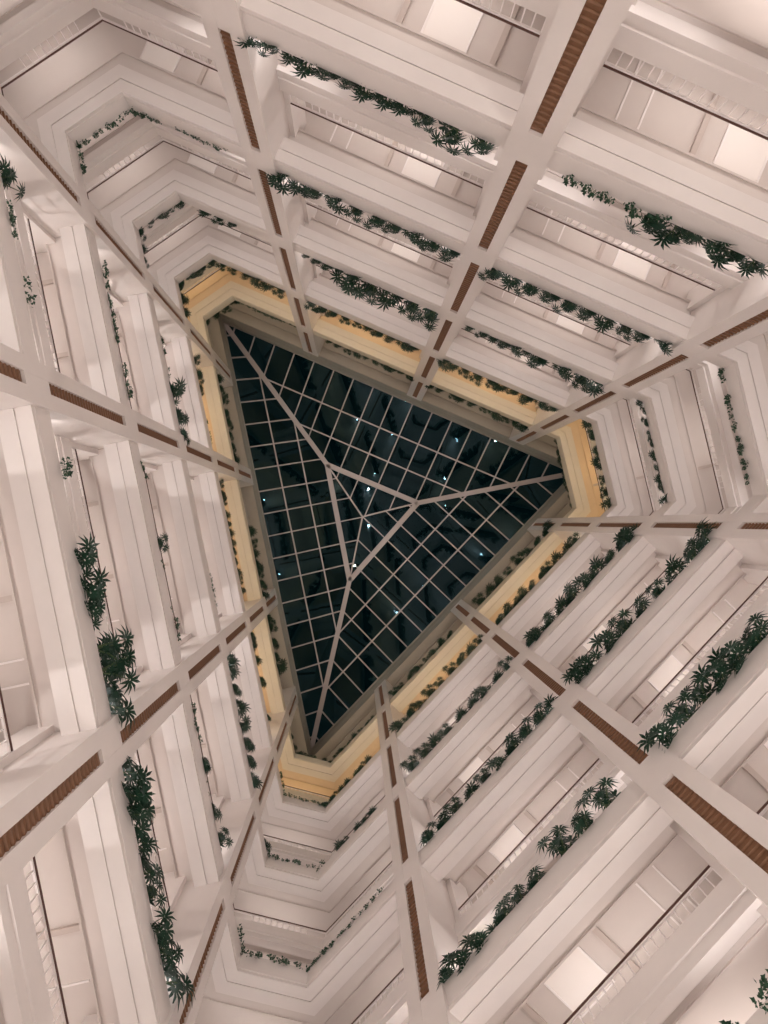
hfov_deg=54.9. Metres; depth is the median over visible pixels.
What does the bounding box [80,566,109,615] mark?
leaf plant
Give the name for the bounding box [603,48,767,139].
balcony railing
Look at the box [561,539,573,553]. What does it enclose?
leaf plant
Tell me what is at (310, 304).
leaf plant
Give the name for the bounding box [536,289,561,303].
leaf plant
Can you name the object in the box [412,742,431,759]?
leaf plant
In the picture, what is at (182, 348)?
parapet
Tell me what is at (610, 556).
leaf plant
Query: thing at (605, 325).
leaf plant
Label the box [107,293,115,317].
trailing ivy
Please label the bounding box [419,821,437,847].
leaf plant
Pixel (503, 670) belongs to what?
balcony railing
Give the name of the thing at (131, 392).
trailing ivy
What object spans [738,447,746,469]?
trailing ivy
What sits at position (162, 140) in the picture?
balcony railing
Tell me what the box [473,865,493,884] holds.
trim
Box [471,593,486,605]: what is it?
leaf plant
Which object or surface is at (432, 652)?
leaf plant
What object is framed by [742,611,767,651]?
leaf plant
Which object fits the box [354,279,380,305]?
leaf plant
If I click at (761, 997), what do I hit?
trailing ivy
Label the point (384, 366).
leaf plant
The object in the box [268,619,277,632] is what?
leaf plant
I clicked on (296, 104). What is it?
balcony railing
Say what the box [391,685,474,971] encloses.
wall partition
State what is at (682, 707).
leaf plant
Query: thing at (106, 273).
trailing ivy
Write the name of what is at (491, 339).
leaf plant
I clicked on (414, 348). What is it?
leaf plant
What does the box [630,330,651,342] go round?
leaf plant
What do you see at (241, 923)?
trailing ivy
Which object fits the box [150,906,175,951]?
leaf plant
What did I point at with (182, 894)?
wall partition
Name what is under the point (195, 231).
ceiling
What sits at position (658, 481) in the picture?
leaf plant
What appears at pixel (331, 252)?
parapet
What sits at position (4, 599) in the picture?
trim
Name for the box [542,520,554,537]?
leaf plant
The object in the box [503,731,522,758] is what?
leaf plant
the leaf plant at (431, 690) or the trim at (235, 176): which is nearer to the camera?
the trim at (235, 176)
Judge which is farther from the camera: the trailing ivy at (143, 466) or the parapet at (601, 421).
the parapet at (601, 421)
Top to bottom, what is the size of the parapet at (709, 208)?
0.850 m
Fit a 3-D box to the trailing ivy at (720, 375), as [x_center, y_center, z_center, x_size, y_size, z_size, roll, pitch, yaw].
[9.824,-4.018,21.409,0.241,0.424,0.359,-2,-91,-2]
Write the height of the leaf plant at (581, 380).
0.776 m
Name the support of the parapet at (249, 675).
attached to the ceiling at (195, 231)
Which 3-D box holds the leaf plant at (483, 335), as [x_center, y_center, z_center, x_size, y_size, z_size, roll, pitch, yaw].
[3.656,-6.621,27.352,0.608,0.591,0.567,40,-92,-1]
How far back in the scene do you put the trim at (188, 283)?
35.91 m
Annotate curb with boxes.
[218,314,566,755]
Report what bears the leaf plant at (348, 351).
in the parapet at (325, 330)
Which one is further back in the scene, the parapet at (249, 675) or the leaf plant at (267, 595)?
the leaf plant at (267, 595)
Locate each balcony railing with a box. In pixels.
[0,10,217,95]
[0,687,12,757]
[24,216,59,371]
[24,856,68,1023]
[71,448,114,637]
[86,136,250,198]
[107,292,131,408]
[135,750,169,911]
[144,215,270,253]
[144,472,178,638]
[182,267,222,293]
[190,695,212,802]
[233,861,392,936]
[263,796,384,853]
[284,785,329,797]
[289,94,484,187]
[306,200,453,267]
[316,264,426,312]
[351,967,404,1023]
[419,670,504,760]
[434,702,540,817]
[455,0,546,37]
[458,758,603,916]
[461,327,574,376]
[486,280,632,344]
[527,202,721,290]
[563,865,722,1023]
[584,562,673,657]
[585,428,605,510]
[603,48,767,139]
[623,398,654,515]
[632,576,767,726]
[685,368,726,513]
[756,800,767,820]
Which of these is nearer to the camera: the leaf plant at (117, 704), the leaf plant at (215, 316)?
the leaf plant at (117, 704)
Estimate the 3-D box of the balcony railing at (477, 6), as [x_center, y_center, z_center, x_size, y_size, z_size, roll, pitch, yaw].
[0.325,-9.621,12.868,5.434,0.725,0.090,23,-92,-2]
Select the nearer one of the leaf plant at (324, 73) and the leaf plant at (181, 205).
the leaf plant at (324, 73)
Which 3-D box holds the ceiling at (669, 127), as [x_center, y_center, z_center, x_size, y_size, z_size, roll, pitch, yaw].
[2.253,-0.721,15.142,23.645,0.730,32.373,-12,-90,-2]
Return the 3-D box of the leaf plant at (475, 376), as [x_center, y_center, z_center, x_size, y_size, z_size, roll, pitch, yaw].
[4.246,-6.113,33.524,0.840,0.698,0.928,31,-92,-1]
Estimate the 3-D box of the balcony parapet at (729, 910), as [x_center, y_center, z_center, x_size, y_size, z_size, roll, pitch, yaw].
[4.026,8.199,11.953,0.340,0.870,5.604,44,-92,-1]
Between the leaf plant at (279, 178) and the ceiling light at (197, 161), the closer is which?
the leaf plant at (279, 178)
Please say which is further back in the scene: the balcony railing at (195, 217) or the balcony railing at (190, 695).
the balcony railing at (195, 217)
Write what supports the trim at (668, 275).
attached to the ceiling at (105, 46)
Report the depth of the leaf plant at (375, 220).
21.21 m
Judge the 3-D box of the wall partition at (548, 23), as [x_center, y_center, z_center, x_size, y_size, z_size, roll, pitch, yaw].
[3.081,-8.206,21.505,1.240,45.500,1.300,23,-92,-2]
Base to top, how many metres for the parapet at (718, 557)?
0.850 m
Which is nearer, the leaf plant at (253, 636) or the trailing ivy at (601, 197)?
the trailing ivy at (601, 197)
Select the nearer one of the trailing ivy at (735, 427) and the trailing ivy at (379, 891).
the trailing ivy at (379, 891)
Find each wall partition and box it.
[0,157,224,387]
[0,406,244,487]
[0,590,264,788]
[82,688,286,1023]
[261,45,326,348]
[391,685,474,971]
[419,0,637,361]
[477,637,767,920]
[512,258,767,430]
[534,536,767,586]
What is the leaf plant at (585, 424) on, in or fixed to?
in the parapet at (601, 421)
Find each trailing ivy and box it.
[6,199,16,225]
[8,204,18,239]
[23,276,36,307]
[60,456,72,479]
[79,152,86,172]
[80,128,103,144]
[80,161,86,173]
[102,260,109,289]
[105,122,115,129]
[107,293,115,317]
[110,115,123,127]
[122,362,129,387]
[126,110,145,118]
[126,386,132,397]
[134,110,157,122]
[140,461,148,479]
[174,617,180,640]
[191,702,196,724]
[195,722,202,744]
[237,923,244,944]
[241,943,248,956]
[249,951,275,961]
[270,853,279,859]
[272,956,287,962]
[278,958,300,968]
[319,947,328,955]
[336,923,351,937]
[371,887,383,900]
[561,174,581,187]
[581,184,600,199]
[598,191,614,205]
[623,202,641,213]
[625,206,671,222]
[718,368,724,378]
[718,1019,738,1023]
[724,394,730,405]
[724,396,732,412]
[729,414,737,425]
[731,424,742,446]
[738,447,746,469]
[743,460,749,484]
[749,983,767,1014]
[754,969,767,995]
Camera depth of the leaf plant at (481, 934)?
14.96 m
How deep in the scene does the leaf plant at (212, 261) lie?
32.92 m
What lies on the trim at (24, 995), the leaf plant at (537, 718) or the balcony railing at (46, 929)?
the balcony railing at (46, 929)
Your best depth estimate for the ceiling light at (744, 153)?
15.52 m
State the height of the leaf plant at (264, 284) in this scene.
0.670 m
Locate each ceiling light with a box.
[140,33,183,72]
[187,150,218,173]
[218,225,240,236]
[391,239,420,261]
[401,149,444,187]
[421,0,483,52]
[442,714,456,729]
[458,757,484,785]
[489,824,530,867]
[520,355,541,368]
[544,946,614,1017]
[556,311,586,333]
[583,625,607,651]
[612,242,654,279]
[647,655,688,696]
[713,123,767,182]
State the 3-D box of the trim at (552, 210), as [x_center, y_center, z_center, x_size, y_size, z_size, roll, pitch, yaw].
[4.880,-8.726,21.465,0.040,0.030,1.500,23,-92,-2]
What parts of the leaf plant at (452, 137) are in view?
stem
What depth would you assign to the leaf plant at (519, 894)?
15.13 m
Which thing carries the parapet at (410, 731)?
attached to the ceiling at (195, 231)
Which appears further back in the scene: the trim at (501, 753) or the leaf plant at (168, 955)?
the trim at (501, 753)
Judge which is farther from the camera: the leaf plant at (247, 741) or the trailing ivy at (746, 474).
the leaf plant at (247, 741)
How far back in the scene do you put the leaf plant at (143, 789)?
14.72 m
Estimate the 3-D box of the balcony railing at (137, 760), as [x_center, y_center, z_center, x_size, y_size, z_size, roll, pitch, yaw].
[-5.914,7.709,18.382,0.090,0.725,4.664,-12,-90,-2]
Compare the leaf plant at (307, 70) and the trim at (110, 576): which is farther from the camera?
the trim at (110, 576)
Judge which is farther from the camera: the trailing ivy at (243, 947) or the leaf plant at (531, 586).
the leaf plant at (531, 586)
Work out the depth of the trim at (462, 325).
30.45 m
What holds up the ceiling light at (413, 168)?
attached to the ceiling at (105, 46)
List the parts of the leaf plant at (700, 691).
stem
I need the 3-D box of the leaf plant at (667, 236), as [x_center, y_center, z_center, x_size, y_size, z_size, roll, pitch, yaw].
[6.001,-5.885,15.590,1.056,0.789,0.959,19,-92,-2]
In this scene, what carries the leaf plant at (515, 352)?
in the parapet at (501, 326)
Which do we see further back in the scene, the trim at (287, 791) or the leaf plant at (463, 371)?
the trim at (287, 791)
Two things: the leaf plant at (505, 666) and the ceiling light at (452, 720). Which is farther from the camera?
the ceiling light at (452, 720)
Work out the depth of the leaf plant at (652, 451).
27.58 m
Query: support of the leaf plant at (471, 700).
in the parapet at (508, 687)
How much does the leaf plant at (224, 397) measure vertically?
0.589 m
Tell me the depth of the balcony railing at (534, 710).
25.00 m
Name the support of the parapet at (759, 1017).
attached to the floor
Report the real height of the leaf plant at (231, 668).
0.597 m
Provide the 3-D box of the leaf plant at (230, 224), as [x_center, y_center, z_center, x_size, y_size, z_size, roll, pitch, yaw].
[-5.518,-10.565,27.039,0.500,0.486,0.466,41,-92,-1]
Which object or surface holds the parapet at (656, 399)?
attached to the ceiling at (165, 157)
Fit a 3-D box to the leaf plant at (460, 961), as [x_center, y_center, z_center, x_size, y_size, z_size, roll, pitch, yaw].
[1.578,8.998,14.846,0.850,0.596,0.948,28,-92,-1]
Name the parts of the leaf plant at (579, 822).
stem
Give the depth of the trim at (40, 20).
17.78 m
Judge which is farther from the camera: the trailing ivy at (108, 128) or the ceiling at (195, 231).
the ceiling at (195, 231)
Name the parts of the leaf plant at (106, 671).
stem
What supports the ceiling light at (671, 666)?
attached to the ceiling at (105, 46)
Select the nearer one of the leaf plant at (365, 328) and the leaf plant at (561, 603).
the leaf plant at (561, 603)
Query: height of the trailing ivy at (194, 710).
0.388 m
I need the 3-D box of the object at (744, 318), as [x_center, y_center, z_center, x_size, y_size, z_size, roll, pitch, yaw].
[8.862,-4.762,21.669,0.940,45.500,0.512,23,-92,-2]
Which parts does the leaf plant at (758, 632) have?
stem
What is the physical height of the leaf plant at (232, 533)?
0.481 m
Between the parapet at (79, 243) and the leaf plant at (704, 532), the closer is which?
the parapet at (79, 243)
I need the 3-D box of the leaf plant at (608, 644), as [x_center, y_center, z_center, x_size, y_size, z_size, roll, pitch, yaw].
[6.461,3.694,21.108,1.036,0.726,1.156,45,-92,-1]
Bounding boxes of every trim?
[0,0,213,70]
[0,595,12,602]
[0,658,23,664]
[0,757,2,773]
[0,869,54,1023]
[1,683,28,690]
[3,187,54,369]
[36,923,79,939]
[37,279,52,286]
[48,979,89,990]
[52,352,67,358]
[54,435,119,689]
[80,116,248,184]
[83,501,98,507]
[98,574,113,578]
[124,754,167,932]
[140,203,270,247]
[151,807,161,813]
[180,262,220,291]
[196,59,211,84]
[231,169,239,182]
[235,865,393,959]
[265,797,385,868]
[276,64,497,182]
[282,787,329,803]
[298,183,461,264]
[310,258,438,315]
[330,118,339,141]
[346,124,356,148]
[362,978,408,1023]
[377,234,384,246]
[384,141,397,166]
[396,0,411,23]
[419,670,505,762]
[430,256,435,268]
[430,703,553,835]
[446,788,453,795]
[451,170,464,196]
[454,759,623,947]
[461,324,579,375]
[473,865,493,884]
[486,746,495,755]
[487,271,651,345]
[489,4,519,64]
[508,0,560,19]
[522,1002,548,1023]
[523,810,542,829]
[528,176,750,288]
[533,551,617,640]
[542,210,552,234]
[543,306,550,318]
[557,217,568,241]
[569,556,690,680]
[587,422,609,508]
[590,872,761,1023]
[592,926,640,972]
[594,328,601,340]
[595,234,608,259]
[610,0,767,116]
[615,60,641,119]
[625,396,664,515]
[633,694,652,713]
[635,883,679,925]
[637,70,662,129]
[638,588,767,743]
[652,865,696,907]
[661,264,674,288]
[682,641,701,660]
[689,93,719,154]
[690,361,748,513]
[698,462,717,469]
[743,763,767,790]
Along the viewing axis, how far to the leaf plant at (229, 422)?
38.84 m
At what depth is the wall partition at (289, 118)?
19.99 m
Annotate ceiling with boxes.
[0,0,767,1023]
[0,0,767,1023]
[0,0,767,1023]
[0,8,767,1023]
[77,110,752,968]
[85,135,727,938]
[144,212,655,855]
[182,266,606,798]
[207,302,571,761]
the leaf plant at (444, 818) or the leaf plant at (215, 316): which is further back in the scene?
the leaf plant at (215, 316)
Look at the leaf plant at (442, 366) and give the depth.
33.19 m
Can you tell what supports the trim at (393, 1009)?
attached to the wall partition at (182, 894)
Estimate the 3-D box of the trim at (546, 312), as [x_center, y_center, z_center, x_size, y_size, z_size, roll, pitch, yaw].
[6.280,-7.985,27.481,0.120,0.090,1.970,23,-92,-2]
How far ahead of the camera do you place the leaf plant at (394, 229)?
21.23 m
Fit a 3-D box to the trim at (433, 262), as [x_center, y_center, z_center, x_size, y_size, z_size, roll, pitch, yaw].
[2.077,-9.773,27.350,0.120,0.090,1.970,23,-92,-2]
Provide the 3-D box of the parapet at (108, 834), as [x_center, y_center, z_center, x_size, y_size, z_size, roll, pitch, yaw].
[-5.062,7.504,14.336,0.670,0.850,4.964,-12,-90,-2]
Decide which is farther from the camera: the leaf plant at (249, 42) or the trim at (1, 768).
the leaf plant at (249, 42)
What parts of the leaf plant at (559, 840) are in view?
stem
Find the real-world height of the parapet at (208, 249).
0.850 m
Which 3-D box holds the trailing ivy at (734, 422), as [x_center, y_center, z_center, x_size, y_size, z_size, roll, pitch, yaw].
[10.158,-2.702,21.420,0.228,0.332,0.406,-22,-90,-2]
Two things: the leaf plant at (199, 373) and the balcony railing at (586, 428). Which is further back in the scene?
the balcony railing at (586, 428)
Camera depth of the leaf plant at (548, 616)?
27.33 m
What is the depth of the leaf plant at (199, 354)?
32.93 m
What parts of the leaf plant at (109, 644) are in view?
stem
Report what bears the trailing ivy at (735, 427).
in the parapet at (746, 384)
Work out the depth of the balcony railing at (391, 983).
18.81 m
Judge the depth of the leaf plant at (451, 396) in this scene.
39.37 m
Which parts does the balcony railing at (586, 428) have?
handrail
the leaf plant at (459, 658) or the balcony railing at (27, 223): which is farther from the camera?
the leaf plant at (459, 658)
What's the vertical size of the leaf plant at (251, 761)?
0.693 m
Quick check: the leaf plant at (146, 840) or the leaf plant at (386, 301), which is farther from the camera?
the leaf plant at (386, 301)
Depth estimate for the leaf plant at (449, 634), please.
39.08 m
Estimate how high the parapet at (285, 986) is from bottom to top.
0.850 m
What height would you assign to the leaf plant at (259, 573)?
0.540 m
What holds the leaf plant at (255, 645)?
in the parapet at (249, 675)
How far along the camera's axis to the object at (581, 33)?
14.45 m
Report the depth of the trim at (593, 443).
36.51 m
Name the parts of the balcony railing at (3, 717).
rail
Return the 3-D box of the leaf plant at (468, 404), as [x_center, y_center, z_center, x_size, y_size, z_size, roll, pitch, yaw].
[4.697,-5.809,39.392,0.705,0.452,0.708,29,-92,-1]
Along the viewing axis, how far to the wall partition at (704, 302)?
20.41 m
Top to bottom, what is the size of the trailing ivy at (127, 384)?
0.459 m
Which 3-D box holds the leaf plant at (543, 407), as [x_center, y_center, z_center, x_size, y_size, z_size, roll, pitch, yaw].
[7.142,-4.872,33.277,0.860,0.540,0.771,0,-91,-2]
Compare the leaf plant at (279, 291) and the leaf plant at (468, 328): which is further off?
the leaf plant at (279, 291)
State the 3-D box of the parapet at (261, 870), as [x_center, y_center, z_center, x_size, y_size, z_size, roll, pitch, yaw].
[-2.114,12.174,26.386,5.748,0.850,2.998,-7,-91,-2]
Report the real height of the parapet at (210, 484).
0.850 m
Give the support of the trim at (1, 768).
attached to the wall partition at (31, 743)
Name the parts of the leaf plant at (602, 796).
stem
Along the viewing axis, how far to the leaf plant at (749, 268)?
15.59 m
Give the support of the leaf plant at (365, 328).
in the parapet at (318, 294)
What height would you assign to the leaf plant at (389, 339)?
0.473 m
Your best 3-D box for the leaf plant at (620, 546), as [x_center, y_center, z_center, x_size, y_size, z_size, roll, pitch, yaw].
[8.944,1.077,27.523,1.062,0.680,1.067,-37,-89,-2]
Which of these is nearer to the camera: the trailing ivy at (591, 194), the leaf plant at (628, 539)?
the trailing ivy at (591, 194)
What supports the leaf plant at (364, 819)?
in the parapet at (261, 870)
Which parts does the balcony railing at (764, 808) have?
handrail, rail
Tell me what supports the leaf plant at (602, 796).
in the parapet at (626, 828)
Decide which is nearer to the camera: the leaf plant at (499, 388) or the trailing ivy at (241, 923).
the trailing ivy at (241, 923)
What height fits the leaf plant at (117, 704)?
0.665 m
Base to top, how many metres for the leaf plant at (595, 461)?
0.692 m
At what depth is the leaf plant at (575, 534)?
33.49 m
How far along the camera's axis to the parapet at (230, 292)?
38.13 m
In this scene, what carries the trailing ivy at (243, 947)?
in the parapet at (285, 986)
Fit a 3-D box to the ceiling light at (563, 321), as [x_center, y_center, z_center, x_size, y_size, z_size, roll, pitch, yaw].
[7.088,-7.331,27.521,1.040,0.050,1.200,23,-92,-2]
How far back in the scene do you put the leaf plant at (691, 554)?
21.45 m
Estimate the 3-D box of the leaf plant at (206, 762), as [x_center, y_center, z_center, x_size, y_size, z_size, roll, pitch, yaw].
[-5.088,7.122,20.820,0.580,0.606,0.622,25,-92,-2]
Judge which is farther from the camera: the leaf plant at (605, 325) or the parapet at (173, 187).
the parapet at (173, 187)
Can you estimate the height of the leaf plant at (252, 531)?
0.660 m
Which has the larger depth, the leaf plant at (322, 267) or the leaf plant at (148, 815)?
the leaf plant at (322, 267)
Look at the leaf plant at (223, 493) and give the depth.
32.78 m
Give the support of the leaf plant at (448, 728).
in the parapet at (508, 687)
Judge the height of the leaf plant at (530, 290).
0.805 m
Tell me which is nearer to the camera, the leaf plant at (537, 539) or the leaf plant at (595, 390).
the leaf plant at (595, 390)
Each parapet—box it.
[0,174,38,361]
[0,405,111,735]
[37,64,244,196]
[59,224,129,407]
[77,766,170,1023]
[104,440,181,671]
[110,169,268,268]
[128,293,180,433]
[157,235,284,314]
[161,696,223,886]
[162,459,220,636]
[169,0,199,13]
[171,336,212,449]
[188,281,295,347]
[199,471,245,615]
[200,365,234,460]
[206,657,253,802]
[211,879,398,1015]
[224,480,262,600]
[235,633,272,749]
[240,0,523,147]
[245,799,388,901]
[254,616,285,713]
[266,750,382,830]
[274,137,474,253]
[280,714,378,781]
[293,225,447,312]
[305,281,430,350]
[313,319,418,376]
[390,623,474,711]
[396,641,496,747]
[405,667,528,799]
[419,708,578,881]
[430,370,536,426]
[444,342,569,409]
[444,780,672,1023]
[462,301,618,384]
[476,532,562,618]
[492,236,694,345]
[498,533,600,636]
[529,536,655,662]
[546,116,767,265]
[546,425,590,517]
[579,539,743,703]
[580,408,633,516]
[630,382,695,515]
[666,635,767,778]
[705,341,767,512]
[745,998,767,1023]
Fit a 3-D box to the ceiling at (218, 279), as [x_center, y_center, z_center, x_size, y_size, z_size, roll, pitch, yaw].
[1.356,-0.364,39.123,23.645,0.730,32.373,-12,-90,-2]
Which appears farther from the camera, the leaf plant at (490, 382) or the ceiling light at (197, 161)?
the leaf plant at (490, 382)
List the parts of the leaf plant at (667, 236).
stem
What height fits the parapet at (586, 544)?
0.850 m
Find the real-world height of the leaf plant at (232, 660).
0.716 m
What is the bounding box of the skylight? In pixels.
[224,323,564,746]
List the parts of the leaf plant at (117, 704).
stem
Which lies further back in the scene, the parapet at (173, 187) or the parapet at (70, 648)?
the parapet at (173, 187)
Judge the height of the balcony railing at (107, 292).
0.725 m
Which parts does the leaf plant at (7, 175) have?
stem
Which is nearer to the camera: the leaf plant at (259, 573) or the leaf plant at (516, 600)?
the leaf plant at (516, 600)
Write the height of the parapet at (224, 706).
0.850 m
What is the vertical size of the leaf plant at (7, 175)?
0.750 m
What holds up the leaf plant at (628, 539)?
in the parapet at (634, 554)
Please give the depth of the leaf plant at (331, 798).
32.78 m
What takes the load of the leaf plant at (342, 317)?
in the parapet at (318, 294)
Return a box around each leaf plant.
[0,154,24,201]
[74,532,99,580]
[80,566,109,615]
[84,585,106,630]
[97,625,133,677]
[101,643,139,699]
[105,682,135,729]
[121,765,154,821]
[122,755,146,794]
[127,784,155,842]
[135,830,159,860]
[139,227,146,242]
[140,855,164,890]
[141,244,148,253]
[146,879,166,909]
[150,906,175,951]
[156,211,169,219]
[157,532,169,552]
[158,935,183,970]
[162,960,195,1009]
[169,376,186,405]
[175,406,189,427]
[177,202,184,210]
[180,292,189,306]
[180,426,190,446]
[183,306,191,317]
[186,270,199,279]
[194,265,206,276]
[194,353,200,364]
[196,369,204,385]
[197,209,210,216]
[202,756,211,774]
[207,260,215,267]
[211,216,224,225]
[212,311,220,319]
[212,803,222,822]
[215,262,225,271]
[217,374,223,383]
[217,826,233,851]
[219,383,224,395]
[221,490,226,499]
[222,306,232,313]
[222,394,229,404]
[224,408,230,418]
[226,267,237,275]
[226,418,233,430]
[227,222,236,227]
[227,652,240,671]
[229,528,235,537]
[229,665,240,680]
[231,441,236,452]
[232,683,242,698]
[233,36,264,48]
[233,453,239,464]
[235,697,250,718]
[239,273,251,279]
[239,715,251,734]
[244,737,255,753]
[247,754,256,770]
[248,524,257,536]
[249,276,262,289]
[250,771,263,789]
[251,538,258,547]
[251,631,256,641]
[252,639,257,652]
[253,549,260,557]
[255,559,264,572]
[255,655,262,665]
[256,41,279,57]
[258,568,264,578]
[259,280,274,292]
[259,579,267,590]
[260,676,266,688]
[262,591,269,600]
[264,172,293,194]
[264,839,271,850]
[267,614,273,624]
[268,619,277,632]
[272,287,284,298]
[272,637,279,649]
[274,652,279,661]
[276,658,287,677]
[278,50,304,65]
[285,178,307,195]
[290,56,322,78]
[300,185,322,199]
[304,301,316,311]
[311,258,320,263]
[312,66,340,80]
[313,306,327,313]
[319,261,334,270]
[322,193,346,215]
[324,310,337,317]
[328,791,338,802]
[329,268,367,299]
[334,839,343,850]
[336,76,358,89]
[339,315,350,324]
[343,205,364,222]
[344,348,350,355]
[344,777,350,785]
[349,81,377,102]
[351,321,361,328]
[352,351,361,358]
[352,821,361,831]
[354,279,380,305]
[357,761,363,771]
[360,812,369,824]
[361,324,373,331]
[362,215,386,229]
[364,755,370,763]
[368,806,376,816]
[370,330,384,337]
[373,92,401,110]
[374,287,403,311]
[380,222,401,234]
[380,363,391,371]
[383,335,395,342]
[387,686,398,696]
[388,716,407,732]
[389,100,419,116]
[395,339,413,351]
[396,682,404,688]
[397,298,420,322]
[400,755,418,771]
[401,228,429,248]
[406,703,416,717]
[407,345,419,351]
[407,669,413,680]
[410,112,437,133]
[411,664,423,674]
[411,698,426,710]
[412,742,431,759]
[414,308,438,331]
[418,237,441,252]
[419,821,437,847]
[420,684,436,696]
[427,648,437,656]
[427,732,443,747]
[430,120,466,155]
[433,677,444,687]
[434,246,459,261]
[435,810,452,832]
[436,358,451,372]
[436,723,453,736]
[437,637,445,647]
[437,953,456,988]
[438,939,476,975]
[441,661,456,675]
[441,796,462,814]
[446,630,452,638]
[447,362,458,371]
[448,393,457,400]
[455,396,465,402]
[455,706,467,722]
[456,652,466,665]
[457,367,470,378]
[458,924,495,955]
[460,135,497,155]
[462,780,479,801]
[465,325,474,331]
[465,642,476,655]
[466,401,476,407]
[466,695,480,709]
[469,373,483,386]
[470,685,492,699]
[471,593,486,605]
[472,634,484,644]
[472,767,490,784]
[474,332,487,337]
[476,268,504,281]
[483,754,510,771]
[485,378,497,390]
[485,582,496,596]
[486,410,502,421]
[488,335,498,342]
[491,382,509,392]
[491,669,504,683]
[491,897,518,929]
[493,573,502,587]
[495,338,509,349]
[495,613,503,624]
[496,655,513,670]
[500,273,522,290]
[500,416,509,423]
[500,884,527,908]
[502,566,512,574]
[503,600,514,617]
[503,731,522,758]
[504,389,520,395]
[509,344,522,358]
[510,552,523,565]
[511,420,520,429]
[513,282,542,296]
[513,595,522,607]
[516,393,534,405]
[516,584,528,599]
[517,424,528,432]
[518,715,532,742]
[520,547,533,555]
[521,350,531,356]
[523,625,547,640]
[524,352,549,368]
[525,864,547,895]
[526,633,535,647]
[528,579,534,589]
[532,701,547,728]
[533,399,549,410]
[533,535,540,545]
[535,824,577,859]
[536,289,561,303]
[538,568,546,579]
[540,560,552,572]
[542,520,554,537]
[542,608,556,627]
[542,693,557,715]
[546,406,558,412]
[551,298,580,313]
[551,363,574,382]
[551,549,563,565]
[554,596,572,616]
[560,667,586,684]
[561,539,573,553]
[562,581,580,604]
[566,648,603,678]
[567,532,579,543]
[570,797,593,838]
[571,372,591,393]
[571,571,596,590]
[575,306,597,321]
[581,420,591,428]
[581,777,620,811]
[586,379,605,397]
[586,428,594,441]
[587,629,624,654]
[589,454,601,470]
[589,556,606,579]
[591,446,598,455]
[593,314,617,334]
[598,474,605,485]
[599,485,607,499]
[601,497,611,509]
[604,549,615,563]
[607,608,635,632]
[612,524,638,547]
[615,324,633,342]
[615,525,633,551]
[624,211,672,234]
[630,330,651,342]
[633,592,650,618]
[636,399,642,406]
[636,709,688,753]
[641,416,648,426]
[644,578,664,598]
[648,449,656,461]
[650,221,688,250]
[653,473,662,485]
[654,338,673,355]
[657,483,663,492]
[659,493,667,503]
[661,691,700,725]
[664,554,689,585]
[668,226,704,244]
[680,671,717,707]
[682,536,701,564]
[689,657,740,694]
[692,235,732,270]
[694,517,716,550]
[704,635,761,674]
[715,247,746,264]
[735,255,767,279]
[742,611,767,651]
[757,262,767,279]
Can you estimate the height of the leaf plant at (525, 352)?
0.460 m
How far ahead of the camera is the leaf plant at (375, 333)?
33.18 m
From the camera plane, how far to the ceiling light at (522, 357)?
33.49 m
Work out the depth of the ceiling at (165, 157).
26.88 m
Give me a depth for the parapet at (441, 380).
38.53 m
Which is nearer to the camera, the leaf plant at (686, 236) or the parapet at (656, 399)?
the leaf plant at (686, 236)
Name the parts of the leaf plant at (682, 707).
stem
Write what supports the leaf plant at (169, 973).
in the parapet at (108, 834)
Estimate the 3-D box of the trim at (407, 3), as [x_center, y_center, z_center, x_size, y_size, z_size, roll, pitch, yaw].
[0.593,-10.774,15.300,0.120,0.090,1.970,23,-92,-2]
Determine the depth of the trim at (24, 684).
14.81 m
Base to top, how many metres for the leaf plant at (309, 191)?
0.745 m
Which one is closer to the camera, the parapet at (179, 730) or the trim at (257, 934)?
the parapet at (179, 730)
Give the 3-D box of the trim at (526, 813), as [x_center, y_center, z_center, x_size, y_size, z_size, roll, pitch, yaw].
[4.621,9.142,21.159,1.970,0.090,0.120,44,-92,-1]
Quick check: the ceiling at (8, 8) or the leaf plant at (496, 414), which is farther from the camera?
the leaf plant at (496, 414)
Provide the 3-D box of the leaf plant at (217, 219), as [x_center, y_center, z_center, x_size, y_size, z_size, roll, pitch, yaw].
[-6.030,-10.751,27.111,0.592,0.493,0.655,11,-91,-2]
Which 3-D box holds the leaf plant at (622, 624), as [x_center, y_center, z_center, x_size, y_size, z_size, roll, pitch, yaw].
[6.945,3.292,21.508,0.927,0.770,1.024,-43,-89,-2]

